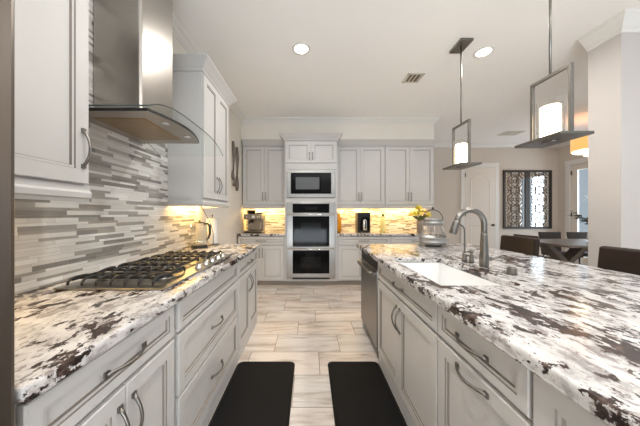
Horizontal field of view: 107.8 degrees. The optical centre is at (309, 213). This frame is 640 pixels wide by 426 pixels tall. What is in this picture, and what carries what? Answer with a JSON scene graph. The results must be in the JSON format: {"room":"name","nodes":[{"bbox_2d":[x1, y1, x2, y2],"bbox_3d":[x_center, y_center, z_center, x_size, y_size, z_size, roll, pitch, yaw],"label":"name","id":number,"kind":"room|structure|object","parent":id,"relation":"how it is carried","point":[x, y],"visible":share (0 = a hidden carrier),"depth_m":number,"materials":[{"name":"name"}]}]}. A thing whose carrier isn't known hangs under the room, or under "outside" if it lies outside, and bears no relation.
{"room":"kitchen","nodes":[
{"label":"kitchen","id":0,"kind":"room"},
{"bbox_2d":[15,34,245,295],"bbox_3d":[-1.341,-0.260,0.330,0.119,3.050,9.060,0,0,0],"label":"wall","id":1,"kind":"structure","parent":0,"point":[231,222],"depth_m":3.78,"materials":[{"name":"paint"}]},
{"bbox_2d":[15,0,91,201],"bbox_3d":[-1.075,-0.715,0.746,0.390,1.328,0.542,0,0,0],"label":"upper cabinet","id":2,"kind":"object","parent":1,"relation":"attached to","point":[53,146],"visible":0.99,"depth_m":0.87,"materials":[{"name":"paint"}]},
{"bbox_2d":[15,0,195,294],"bbox_3d":[-1.275,-0.652,1.535,0.010,2.005,2.130,0,0,0],"label":"tile backsplash","id":3,"kind":"structure","parent":1,"relation":"attached to","point":[127,217],"depth_m":1.43,"materials":[{"name":"tile"}]},
{"bbox_2d":[89,0,222,155],"bbox_3d":[-1.001,-1.135,1.515,0.537,1.295,0.922,0,0,0],"label":"range hood","id":4,"kind":"object","parent":1,"relation":"attached to","point":[133,39],"visible":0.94,"depth_m":1.36,"materials":[{"name":"metal"}]},
{"bbox_2d":[168,54,236,207],"bbox_3d":[-1.075,-0.724,2.420,0.390,1.310,0.830,0,0,0],"label":"upper cabinet","id":5,"kind":"object","parent":1,"relation":"attached to","point":[198,174],"visible":0.98,"depth_m":2.09,"materials":[{"name":"paint"}]},
{"bbox_2d":[201,206,213,245],"bbox_3d":[-1.121,0.113,2.509,0.163,0.472,0.020,0,0,-11],"label":"power cord","id":6,"kind":"object","parent":5,"relation":"hanging from","point":[201,206],"visible":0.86,"depth_m":2.52,"materials":[{"name":"white plastic"}]},
{"bbox_2d":[231,141,235,186],"bbox_3d":[-1.250,-0.825,3.860,0.058,0.743,0.126,0,0,0],"label":"fork","id":7,"kind":"object","parent":1,"relation":"attached to","point":[233,143],"visible":1,"depth_m":3.84,"materials":[{"name":"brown metal"}]},
{"bbox_2d":[235,147,238,190],"bbox_3d":[-1.250,-0.776,4.060,0.058,0.762,0.140,0,0,0],"label":"spoon","id":8,"kind":"object","parent":1,"relation":"attached to","point":[237,151],"visible":0.98,"depth_m":4.04,"materials":[{"name":"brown metal"}]},
{"bbox_2d":[235,176,238,190],"bbox_3d":[-1.262,-0.530,4.060,0.020,0.270,0.140,0,0,0],"label":"bowl","id":9,"kind":"object","parent":8,"relation":"on","point":[237,180],"depth_m":4.08,"materials":[{"name":"metal"}]},
{"bbox_2d":[173,13,569,147],"bbox_3d":[2.534,-1.737,0.925,7.631,0.095,10.050,0,0,0],"label":"trim","id":10,"kind":"structure","parent":1,"relation":"attached to","point":[179,32],"depth_m":4.34,"materials":[{"name":"paint"}]},
{"bbox_2d":[207,285,407,425],"bbox_3d":[2.550,1.305,1.000,8.100,0.080,10.400,0,0,0],"label":"floor","id":11,"kind":"structure","parent":0,"point":[311,327],"depth_m":2.38,"materials":[{"name":"tile"}]},
{"bbox_2d":[0,0,14,425],"bbox_3d":[-0.894,0.365,0.013,0.741,1.800,0.907,0,0,0],"label":"refrigerator","id":12,"kind":"object","parent":11,"relation":"on","point":[7,7],"visible":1,"depth_m":0.45,"materials":[{"name":"grey metal"}]},
{"bbox_2d":[15,305,173,425],"bbox_3d":[-0.919,0.828,0.764,0.711,0.871,0.576,0,0,0],"label":"base cabinet","id":13,"kind":"object","parent":11,"relation":"on","point":[131,383],"visible":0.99,"depth_m":0.74,"materials":[{"name":"paint"}]},
{"bbox_2d":[15,244,259,403],"bbox_3d":[-0.921,0.371,1.599,0.696,0.040,2.253,0,0,0],"label":"countertop","id":14,"kind":"structure","parent":13,"relation":"on","point":[58,332],"depth_m":0.77,"materials":[{"name":"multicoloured stone"}]},
{"bbox_2d":[53,250,231,289],"bbox_3d":[-0.913,0.325,1.518,0.517,0.050,0.913,0,0,0],"label":"cooktop","id":15,"kind":"object","parent":14,"relation":"in","point":[171,268],"visible":1,"depth_m":1.26,"materials":[{"name":"metal"}]},
{"bbox_2d":[189,220,210,248],"bbox_3d":[-1.141,0.208,2.417,0.183,0.282,0.173,0,0,39],"label":"kettle","id":16,"kind":"object","parent":14,"relation":"on","point":[196,246],"visible":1,"depth_m":2.40,"materials":[{"name":"silver metal"}]},
{"bbox_2d":[207,214,218,245],"bbox_3d":[-1.100,0.177,2.635,0.150,0.344,0.148,0,0,0],"label":"paper towel holder","id":17,"kind":"object","parent":14,"relation":"on","point":[214,222],"visible":0.88,"depth_m":2.59,"materials":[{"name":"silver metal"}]},
{"bbox_2d":[172,262,237,425],"bbox_3d":[-0.919,0.828,1.510,0.711,0.871,0.909,0,0,0],"label":"base cabinet","id":18,"kind":"object","parent":11,"relation":"on","point":[205,338],"visible":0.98,"depth_m":1.36,"materials":[{"name":"paint"}]},
{"bbox_2d":[236,250,256,362],"bbox_3d":[-0.919,0.828,2.334,0.711,0.871,0.730,0,0,0],"label":"base cabinet","id":19,"kind":"object","parent":11,"relation":"on","point":[247,267],"visible":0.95,"depth_m":2.26,"materials":[{"name":"paint"}]},
{"bbox_2d":[208,361,294,425],"bbox_3d":[-0.363,1.255,1.270,0.482,0.018,1.440,0,0,0],"label":"floor mat","id":20,"kind":"object","parent":11,"relation":"on","point":[257,393],"visible":1,"depth_m":1.59,"materials":[{"name":"black rubber"}]},
{"bbox_2d":[238,236,284,284],"bbox_3d":[-0.848,0.828,4.372,0.822,0.871,0.656,0,0,0],"label":"base cabinet","id":21,"kind":"object","parent":11,"relation":"on","point":[271,252],"visible":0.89,"depth_m":4.08,"materials":[{"name":"paint"}]},
{"bbox_2d":[237,231,284,235],"bbox_3d":[-0.852,0.371,4.386,0.832,0.040,0.642,0,0,0],"label":"countertop","id":22,"kind":"structure","parent":21,"relation":"on","point":[266,233],"depth_m":4.07,"materials":[{"name":"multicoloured stone"}]},
{"bbox_2d":[244,210,264,232],"bbox_3d":[-1.032,0.139,4.369,0.335,0.420,0.422,0,0,0],"label":"espresso machine","id":23,"kind":"object","parent":22,"relation":"on","point":[256,221],"visible":1,"depth_m":4.36,"materials":[{"name":"metal"}]},
{"bbox_2d":[279,133,342,284],"bbox_3d":[0.026,-0.059,4.346,1.090,2.643,0.708,0,0,0],"label":"tall cabinet","id":24,"kind":"object","parent":11,"relation":"on","point":[302,150],"visible":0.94,"depth_m":4.07,"materials":[{"name":"paint"}]},
{"bbox_2d":[287,203,334,278],"bbox_3d":[0.026,0.472,4.287,0.846,1.330,0.627,0,0,0],"label":"double oven","id":25,"kind":"object","parent":24,"relation":"in","point":[310,226],"visible":1,"depth_m":4.03,"materials":[{"name":"silver metal"}]},
{"bbox_2d":[287,169,334,197],"bbox_3d":[0.026,-0.529,4.273,0.842,0.492,0.454,0,0,0],"label":"microwave","id":26,"kind":"object","parent":24,"relation":"in","point":[301,183],"visible":1,"depth_m":4.05,"materials":[{"name":"silver metal"}]},
{"bbox_2d":[337,236,389,284],"bbox_3d":[0.952,0.828,4.372,0.926,0.871,0.656,0,0,0],"label":"base cabinet","id":27,"kind":"object","parent":11,"relation":"on","point":[348,269],"visible":0.37,"depth_m":4.09,"materials":[{"name":"paint"}]},
{"bbox_2d":[337,231,444,235],"bbox_3d":[1.424,0.371,4.386,1.872,0.040,0.642,0,0,0],"label":"countertop","id":28,"kind":"structure","parent":27,"relation":"on","point":[342,233],"depth_m":4.15,"materials":[{"name":"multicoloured stone"}]},
{"bbox_2d":[337,214,340,231],"bbox_3d":[0.555,0.174,4.500,0.120,0.350,0.120,0,0,0],"label":"jar","id":29,"kind":"object","parent":28,"relation":"on","point":[338,215],"visible":0.71,"depth_m":4.45,"materials":[{"name":"orange glass"}]},
{"bbox_2d":[355,212,369,231],"bbox_3d":[1.020,0.162,4.449,0.240,0.374,0.263,0,0,0],"label":"coffee maker","id":30,"kind":"object","parent":28,"relation":"on","point":[362,219],"visible":1,"depth_m":4.37,"materials":[{"name":"black plastic"}]},
{"bbox_2d":[380,214,385,231],"bbox_3d":[1.420,0.174,4.500,0.104,0.350,0.104,0,0,0],"label":"bottle","id":31,"kind":"object","parent":28,"relation":"on","point":[383,222],"visible":0.98,"depth_m":4.46,"materials":[{"name":"yellow glass"}]},
{"bbox_2d":[416,221,422,232],"bbox_3d":[1.985,0.242,4.200,0.116,0.214,0.115,0,0,0],"label":"vase","id":32,"kind":"object","parent":28,"relation":"on","point":[419,224],"visible":0.88,"depth_m":4.16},
{"bbox_2d":[408,205,431,220],"bbox_3d":[1.984,0.080,4.180,0.442,0.470,0.386,0,0,6],"label":"bunch","id":33,"kind":"object","parent":32,"relation":"in","point":[419,218],"visible":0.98,"depth_m":4.14,"materials":[{"name":"yellow plant"}]},
{"bbox_2d":[328,361,407,425],"bbox_3d":[0.368,1.255,1.245,0.432,0.018,1.490,0,0,0],"label":"floor mat","id":34,"kind":"object","parent":11,"relation":"on","point":[361,394],"visible":1,"depth_m":1.59,"materials":[{"name":"black rubber"}]},
{"bbox_2d":[357,251,379,348],"bbox_3d":[0.858,0.830,2.294,0.685,0.866,0.608,0,0,0],"label":"dishwasher","id":35,"kind":"object","parent":11,"relation":"on","point":[369,266],"visible":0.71,"depth_m":2.19,"materials":[{"name":"silver metal"}]},
{"bbox_2d":[390,236,419,243],"bbox_3d":[1.879,0.828,4.372,0.920,0.871,0.656,0,0,0],"label":"base cabinet","id":36,"kind":"object","parent":11,"relation":"on","point":[393,239],"visible":0.22,"depth_m":4.08,"materials":[{"name":"paint"}]},
{"bbox_2d":[378,263,440,425],"bbox_3d":[0.882,0.828,1.524,0.676,0.871,0.921,0,0,0],"label":"base cabinet","id":37,"kind":"object","parent":11,"relation":"on","point":[408,335],"visible":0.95,"depth_m":1.38,"materials":[{"name":"paint"}]},
{"bbox_2d":[438,306,532,425],"bbox_3d":[0.882,0.828,0.837,0.676,0.871,0.445,0,0,0],"label":"base cabinet","id":38,"kind":"object","parent":11,"relation":"on","point":[479,384],"visible":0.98,"depth_m":0.82,"materials":[{"name":"paint"}]},
{"bbox_2d":[500,235,539,256],"bbox_3d":[2.104,0.757,2.560,0.488,1.013,0.440,0,0,0],"label":"bar stool","id":39,"kind":"object","parent":11,"relation":"on","point":[524,245],"visible":0.33,"depth_m":2.52,"materials":[{"name":"brown leather"}]},
{"bbox_2d":[513,234,561,260],"bbox_3d":[4.185,0.827,4.285,0.469,0.875,0.469,0,0,0],"label":"dining chair","id":40,"kind":"object","parent":11,"relation":"on","point":[520,235],"visible":0.19,"depth_m":4.22,"materials":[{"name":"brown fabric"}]},
{"bbox_2d":[538,232,583,263],"bbox_3d":[5.170,0.827,4.805,0.469,0.875,0.469,0,0,0],"label":"dining chair","id":41,"kind":"object","parent":11,"relation":"on","point":[542,235],"visible":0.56,"depth_m":4.99,"materials":[{"name":"grey fabric"}]},
{"bbox_2d":[540,239,587,262],"bbox_3d":[5.115,0.889,4.280,1.870,0.749,1.080,0,0,0],"label":"dining table","id":42,"kind":"object","parent":11,"relation":"on","point":[577,247],"visible":0.27,"depth_m":4.18,"materials":[{"name":"brown wood"}]},
{"bbox_3d":[5.220,0.397,4.280,0.170,0.234,0.168,0,0,0],"label":"vase","id":43,"kind":"object","parent":42,"relation":"on","visible":0},
{"bbox_2d":[567,211,587,224],"bbox_3d":[5.229,0.190,4.233,0.672,0.551,0.414,0,0,22],"label":"leafy branches","id":44,"kind":"object","parent":43,"relation":"in","point":[576,215],"visible":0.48,"depth_m":4.33,"materials":[{"name":"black plant"}]},
{"bbox_2d":[533,373,606,425],"bbox_3d":[0.882,0.828,0.331,0.676,0.871,0.559,0,0,0],"label":"base cabinet","id":45,"kind":"object","parent":11,"relation":"on","point":[551,407],"visible":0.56,"depth_m":0.55,"materials":[{"name":"paint"}]},
{"bbox_2d":[566,232,587,256],"bbox_3d":[5.780,0.827,4.805,0.469,0.875,0.469,0,0,0],"label":"dining chair","id":46,"kind":"object","parent":11,"relation":"on","point":[570,235],"visible":0.12,"depth_m":5.00,"materials":[{"name":"grey fabric"}]},
{"bbox_2d":[597,246,639,275],"bbox_3d":[2.104,0.757,1.620,0.488,1.013,0.440,0,0,0],"label":"bar stool","id":47,"kind":"object","parent":11,"relation":"on","point":[625,260],"visible":0.22,"depth_m":1.71,"materials":[{"name":"brown leather"}]},
{"bbox_3d":[1.050,0.827,1.350,0.900,0.871,2.600,0,0,0],"label":"panel","id":48,"kind":"object","parent":11,"relation":"on","visible":0},
{"bbox_2d":[356,244,639,425],"bbox_3d":[1.213,0.371,1.345,1.333,0.040,2.790,0,0,0],"label":"countertop","id":49,"kind":"structure","parent":48,"relation":"on","point":[575,327],"depth_m":0.82,"materials":[{"name":"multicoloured stone"}]},
{"bbox_2d":[418,207,447,245],"bbox_3d":[1.370,0.135,2.585,0.296,0.430,0.296,0,0,0],"label":"tiered stand","id":50,"kind":"object","parent":49,"relation":"on","point":[430,240],"visible":1,"depth_m":2.50,"materials":[{"name":"silver metal"}]},
{"bbox_2d":[422,219,443,225],"bbox_3d":[1.370,0.093,2.585,0.212,0.073,0.212,0,0,0],"label":"tray","id":51,"kind":"object","parent":50,"relation":"on","point":[430,222],"depth_m":2.50,"materials":[{"name":"silver metal"}]},
{"bbox_2d":[418,235,447,245],"bbox_3d":[1.370,0.301,2.585,0.296,0.096,0.296,0,0,0],"label":"tray","id":52,"kind":"object","parent":50,"relation":"on","point":[430,240],"depth_m":2.48,"materials":[{"name":"silver metal"}]},
{"bbox_2d":[399,262,501,285],"bbox_3d":[0.845,0.501,1.508,0.436,0.218,0.751,0,0,0],"label":"sink","id":53,"kind":"object","parent":49,"relation":"in","point":[442,274],"visible":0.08,"depth_m":1.79,"materials":[{"name":"white ceramic"}]},
{"bbox_2d":[459,224,468,260],"bbox_3d":[1.117,0.213,1.722,0.117,0.276,0.067,0,0,0],"label":"water tap","id":54,"kind":"object","parent":49,"relation":"on","point":[464,255],"visible":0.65,"depth_m":1.73,"materials":[{"name":"silver metal"}]},
{"bbox_2d":[463,251,474,262],"bbox_3d":[1.144,0.308,1.675,0.080,0.086,0.038,0,0,0],"label":"soap dispenser","id":55,"kind":"object","parent":49,"relation":"on","point":[471,256],"visible":1,"depth_m":1.66,"materials":[{"name":"silver metal"}]},
{"bbox_2d":[449,208,501,266],"bbox_3d":[1.103,0.155,1.555,0.339,0.392,0.055,0,0,0],"label":"faucet","id":56,"kind":"object","parent":49,"relation":"on","point":[484,258],"visible":1,"depth_m":1.54,"materials":[{"name":"silver metal"}]},
{"bbox_2d":[507,266,517,275],"bbox_3d":[1.170,0.326,1.345,0.046,0.050,0.045,0,0,0],"label":"switch","id":57,"kind":"object","parent":49,"relation":"on","point":[511,270],"visible":1,"depth_m":1.33,"materials":[{"name":"silver metal"}]},
{"bbox_2d":[241,124,433,138],"bbox_3d":[0.529,-1.590,4.550,3.621,0.390,0.340,0,0,0],"label":"wall","id":58,"kind":"structure","parent":0,"point":[248,131],"depth_m":4.38,"materials":[{"name":"paint"}]},
{"bbox_2d":[241,139,284,208],"bbox_3d":[-0.849,-0.738,4.506,0.823,1.282,0.388,0,0,0],"label":"upper cabinet","id":59,"kind":"object","parent":58,"relation":"attached to","point":[263,159],"visible":0.98,"depth_m":4.39,"materials":[{"name":"paint"}]},
{"bbox_2d":[337,139,385,208],"bbox_3d":[0.952,-0.738,4.506,0.928,1.282,0.388,0,0,0],"label":"upper cabinet","id":60,"kind":"object","parent":58,"relation":"attached to","point":[360,162],"visible":0.92,"depth_m":4.39,"materials":[{"name":"paint"}]},
{"bbox_2d":[384,139,440,208],"bbox_3d":[1.924,-0.738,4.506,1.012,1.282,0.388,0,0,0],"label":"upper cabinet","id":61,"kind":"object","parent":58,"relation":"attached to","point":[408,163],"visible":0.99,"depth_m":4.39,"materials":[{"name":"paint"}]},
{"bbox_2d":[173,0,639,142],"bbox_3d":[2.550,-1.835,1.000,8.100,0.100,10.400,0,0,0],"label":"ceiling","id":62,"kind":"structure","parent":0,"point":[357,62],"depth_m":2.64,"materials":[{"name":"paint"}]},
{"bbox_2d":[292,42,309,54],"bbox_3d":[-0.090,-1.780,2.520,0.196,0.008,0.196,0,0,0],"label":"recessed light","id":63,"kind":"object","parent":62,"relation":"in","point":[300,48],"visible":1,"depth_m":2.51,"materials":[{"name":"paint"}]},
{"bbox_2d":[295,45,306,52],"bbox_3d":[-0.090,-1.782,2.520,0.138,0.001,0.138,0,0,0],"label":"diffuser","id":64,"kind":"object","parent":63,"relation":"attached to","point":[299,48],"depth_m":2.53,"materials":[{"name":"white plastic"}]},
{"bbox_2d":[402,73,424,82],"bbox_3d":[1.360,-1.780,3.060,0.215,0.008,0.210,0,0,0],"label":"ceiling vent","id":65,"kind":"object","parent":62,"relation":"in","point":[411,77],"visible":1,"depth_m":3.05,"materials":[{"name":"metal"}]},
{"bbox_2d":[443,38,481,169],"bbox_3d":[1.600,-1.135,2.460,0.208,1.299,0.326,0,0,0],"label":"pendant light","id":66,"kind":"object","parent":62,"relation":"hanging from","point":[459,151],"visible":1,"depth_m":2.43,"materials":[{"name":"silver metal"}]},
{"bbox_2d":[473,46,494,57],"bbox_3d":[1.920,-1.780,2.570,0.196,0.008,0.196,0,0,0],"label":"recessed light","id":67,"kind":"object","parent":62,"relation":"in","point":[484,51],"visible":1,"depth_m":2.56,"materials":[{"name":"white plastic"}]},
{"bbox_2d":[476,48,490,55],"bbox_3d":[1.920,-1.782,2.570,0.138,0.001,0.138,0,0,0],"label":"diffuser","id":68,"kind":"object","parent":67,"relation":"attached to","point":[483,52],"depth_m":2.57,"materials":[{"name":"white plastic"}]},
{"bbox_2d":[497,131,524,135],"bbox_3d":[4.450,-1.780,5.150,0.400,0.008,0.280,0,0,0],"label":"ceiling vent","id":69,"kind":"object","parent":62,"relation":"in","point":[507,133],"visible":1,"depth_m":5.17,"materials":[{"name":"metal"}]},
{"bbox_2d":[514,0,593,147],"bbox_3d":[1.645,-1.135,1.592,0.208,1.299,0.326,0,0,0],"label":"pendant light","id":70,"kind":"object","parent":62,"relation":"hanging from","point":[551,133],"visible":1,"depth_m":1.56,"materials":[{"name":"silver metal"}]},
{"bbox_2d":[570,135,587,156],"bbox_3d":[5.240,-1.423,4.280,0.600,0.721,0.600,0,0,0],"label":"drum chandelier","id":71,"kind":"object","parent":62,"relation":"hanging from","point":[579,146],"visible":0.2,"depth_m":4.29,"materials":[{"name":"orange"}]},
{"bbox_2d":[572,148,587,154],"bbox_3d":[5.240,-1.153,4.280,0.570,0.045,0.570,0,0,0],"label":"diffuser","id":72,"kind":"object","parent":71,"relation":"attached to","point":[578,151],"depth_m":4.31,"materials":[{"name":"white glass"}]},
{"bbox_2d":[427,148,557,256],"bbox_3d":[4.365,-0.260,6.010,4.210,3.050,0.120,0,0,0],"label":"wall","id":73,"kind":"structure","parent":0,"point":[447,183],"depth_m":5.95,"materials":[{"name":"paint"}]},
{"bbox_2d":[465,168,494,247],"bbox_3d":[4.336,0.040,5.907,0.768,2.430,0.084,0,0,0],"label":"door","id":74,"kind":"structure","parent":73,"relation":"in","point":[479,182],"depth_m":5.92,"materials":[{"name":"paint"}]},
{"bbox_2d":[461,163,498,248],"bbox_3d":[4.340,-0.015,5.936,0.960,2.560,0.028,0,0,0],"label":"trim","id":75,"kind":"structure","parent":73,"relation":"attached to","point":[483,165],"depth_m":5.92,"materials":[{"name":"paint"}]},
{"bbox_2d":[503,170,527,228],"bbox_3d":[5.237,-0.365,5.934,0.615,1.490,0.031,0,0,0],"label":"wall mirror","id":76,"kind":"object","parent":73,"relation":"attached to","point":[515,182],"visible":1,"depth_m":5.93,"materials":[{"name":"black metal"}]},
{"bbox_2d":[528,170,551,228],"bbox_3d":[5.857,-0.365,5.934,0.615,1.490,0.031,0,0,0],"label":"wall mirror","id":77,"kind":"object","parent":73,"relation":"attached to","point":[539,181],"visible":1,"depth_m":5.94,"materials":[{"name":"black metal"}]},
{"bbox_2d":[558,145,587,251],"bbox_3d":[6.410,-0.260,4.040,0.120,3.050,3.820,0,0,0],"label":"wall","id":78,"kind":"structure","parent":0,"point":[564,154],"depth_m":5.85,"materials":[{"name":"paint"}]},
{"bbox_2d":[564,157,587,251],"bbox_3d":[6.335,-0.015,5.190,0.029,2.560,1.180,0,0,0],"label":"trim","id":79,"kind":"structure","parent":78,"relation":"attached to","point":[567,164],"depth_m":5.69,"materials":[{"name":"paint"}]},
{"bbox_2d":[571,163,587,265],"bbox_3d":[6.378,0.040,5.194,0.065,2.430,0.948,0,0,0],"label":"door","id":80,"kind":"structure","parent":78,"relation":"in","point":[575,168],"depth_m":5.56,"materials":[{"name":"paint"}]},
{"bbox_2d":[588,33,639,266],"bbox_3d":[3.075,-0.260,2.257,0.450,3.050,0.254,0,0,0],"label":"wall pier","id":81,"kind":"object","parent":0,"point":[614,65],"visible":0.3,"depth_m":2.18,"materials":[{"name":"paint"}]},
{"bbox_2d":[578,9,639,51],"bbox_3d":[3.025,-1.720,2.207,0.550,0.130,0.354,0,0,0],"label":"trim","id":82,"kind":"structure","parent":81,"relation":"attached to","point":[627,20],"depth_m":2.14,"materials":[{"name":"paint"}]},
{"bbox_3d":[0.549,-0.260,4.790,3.661,3.050,0.140,0,0,0],"label":"wall","id":83,"kind":"structure","parent":0,"visible":0},
{"bbox_2d":[246,209,425,230],"bbox_3d":[0.537,0.087,4.714,3.625,0.525,0.012,0,0,0],"label":"tile backsplash","id":84,"kind":"structure","parent":83,"relation":"attached to","point":[396,219],"depth_m":4.71,"materials":[{"name":"tile"}]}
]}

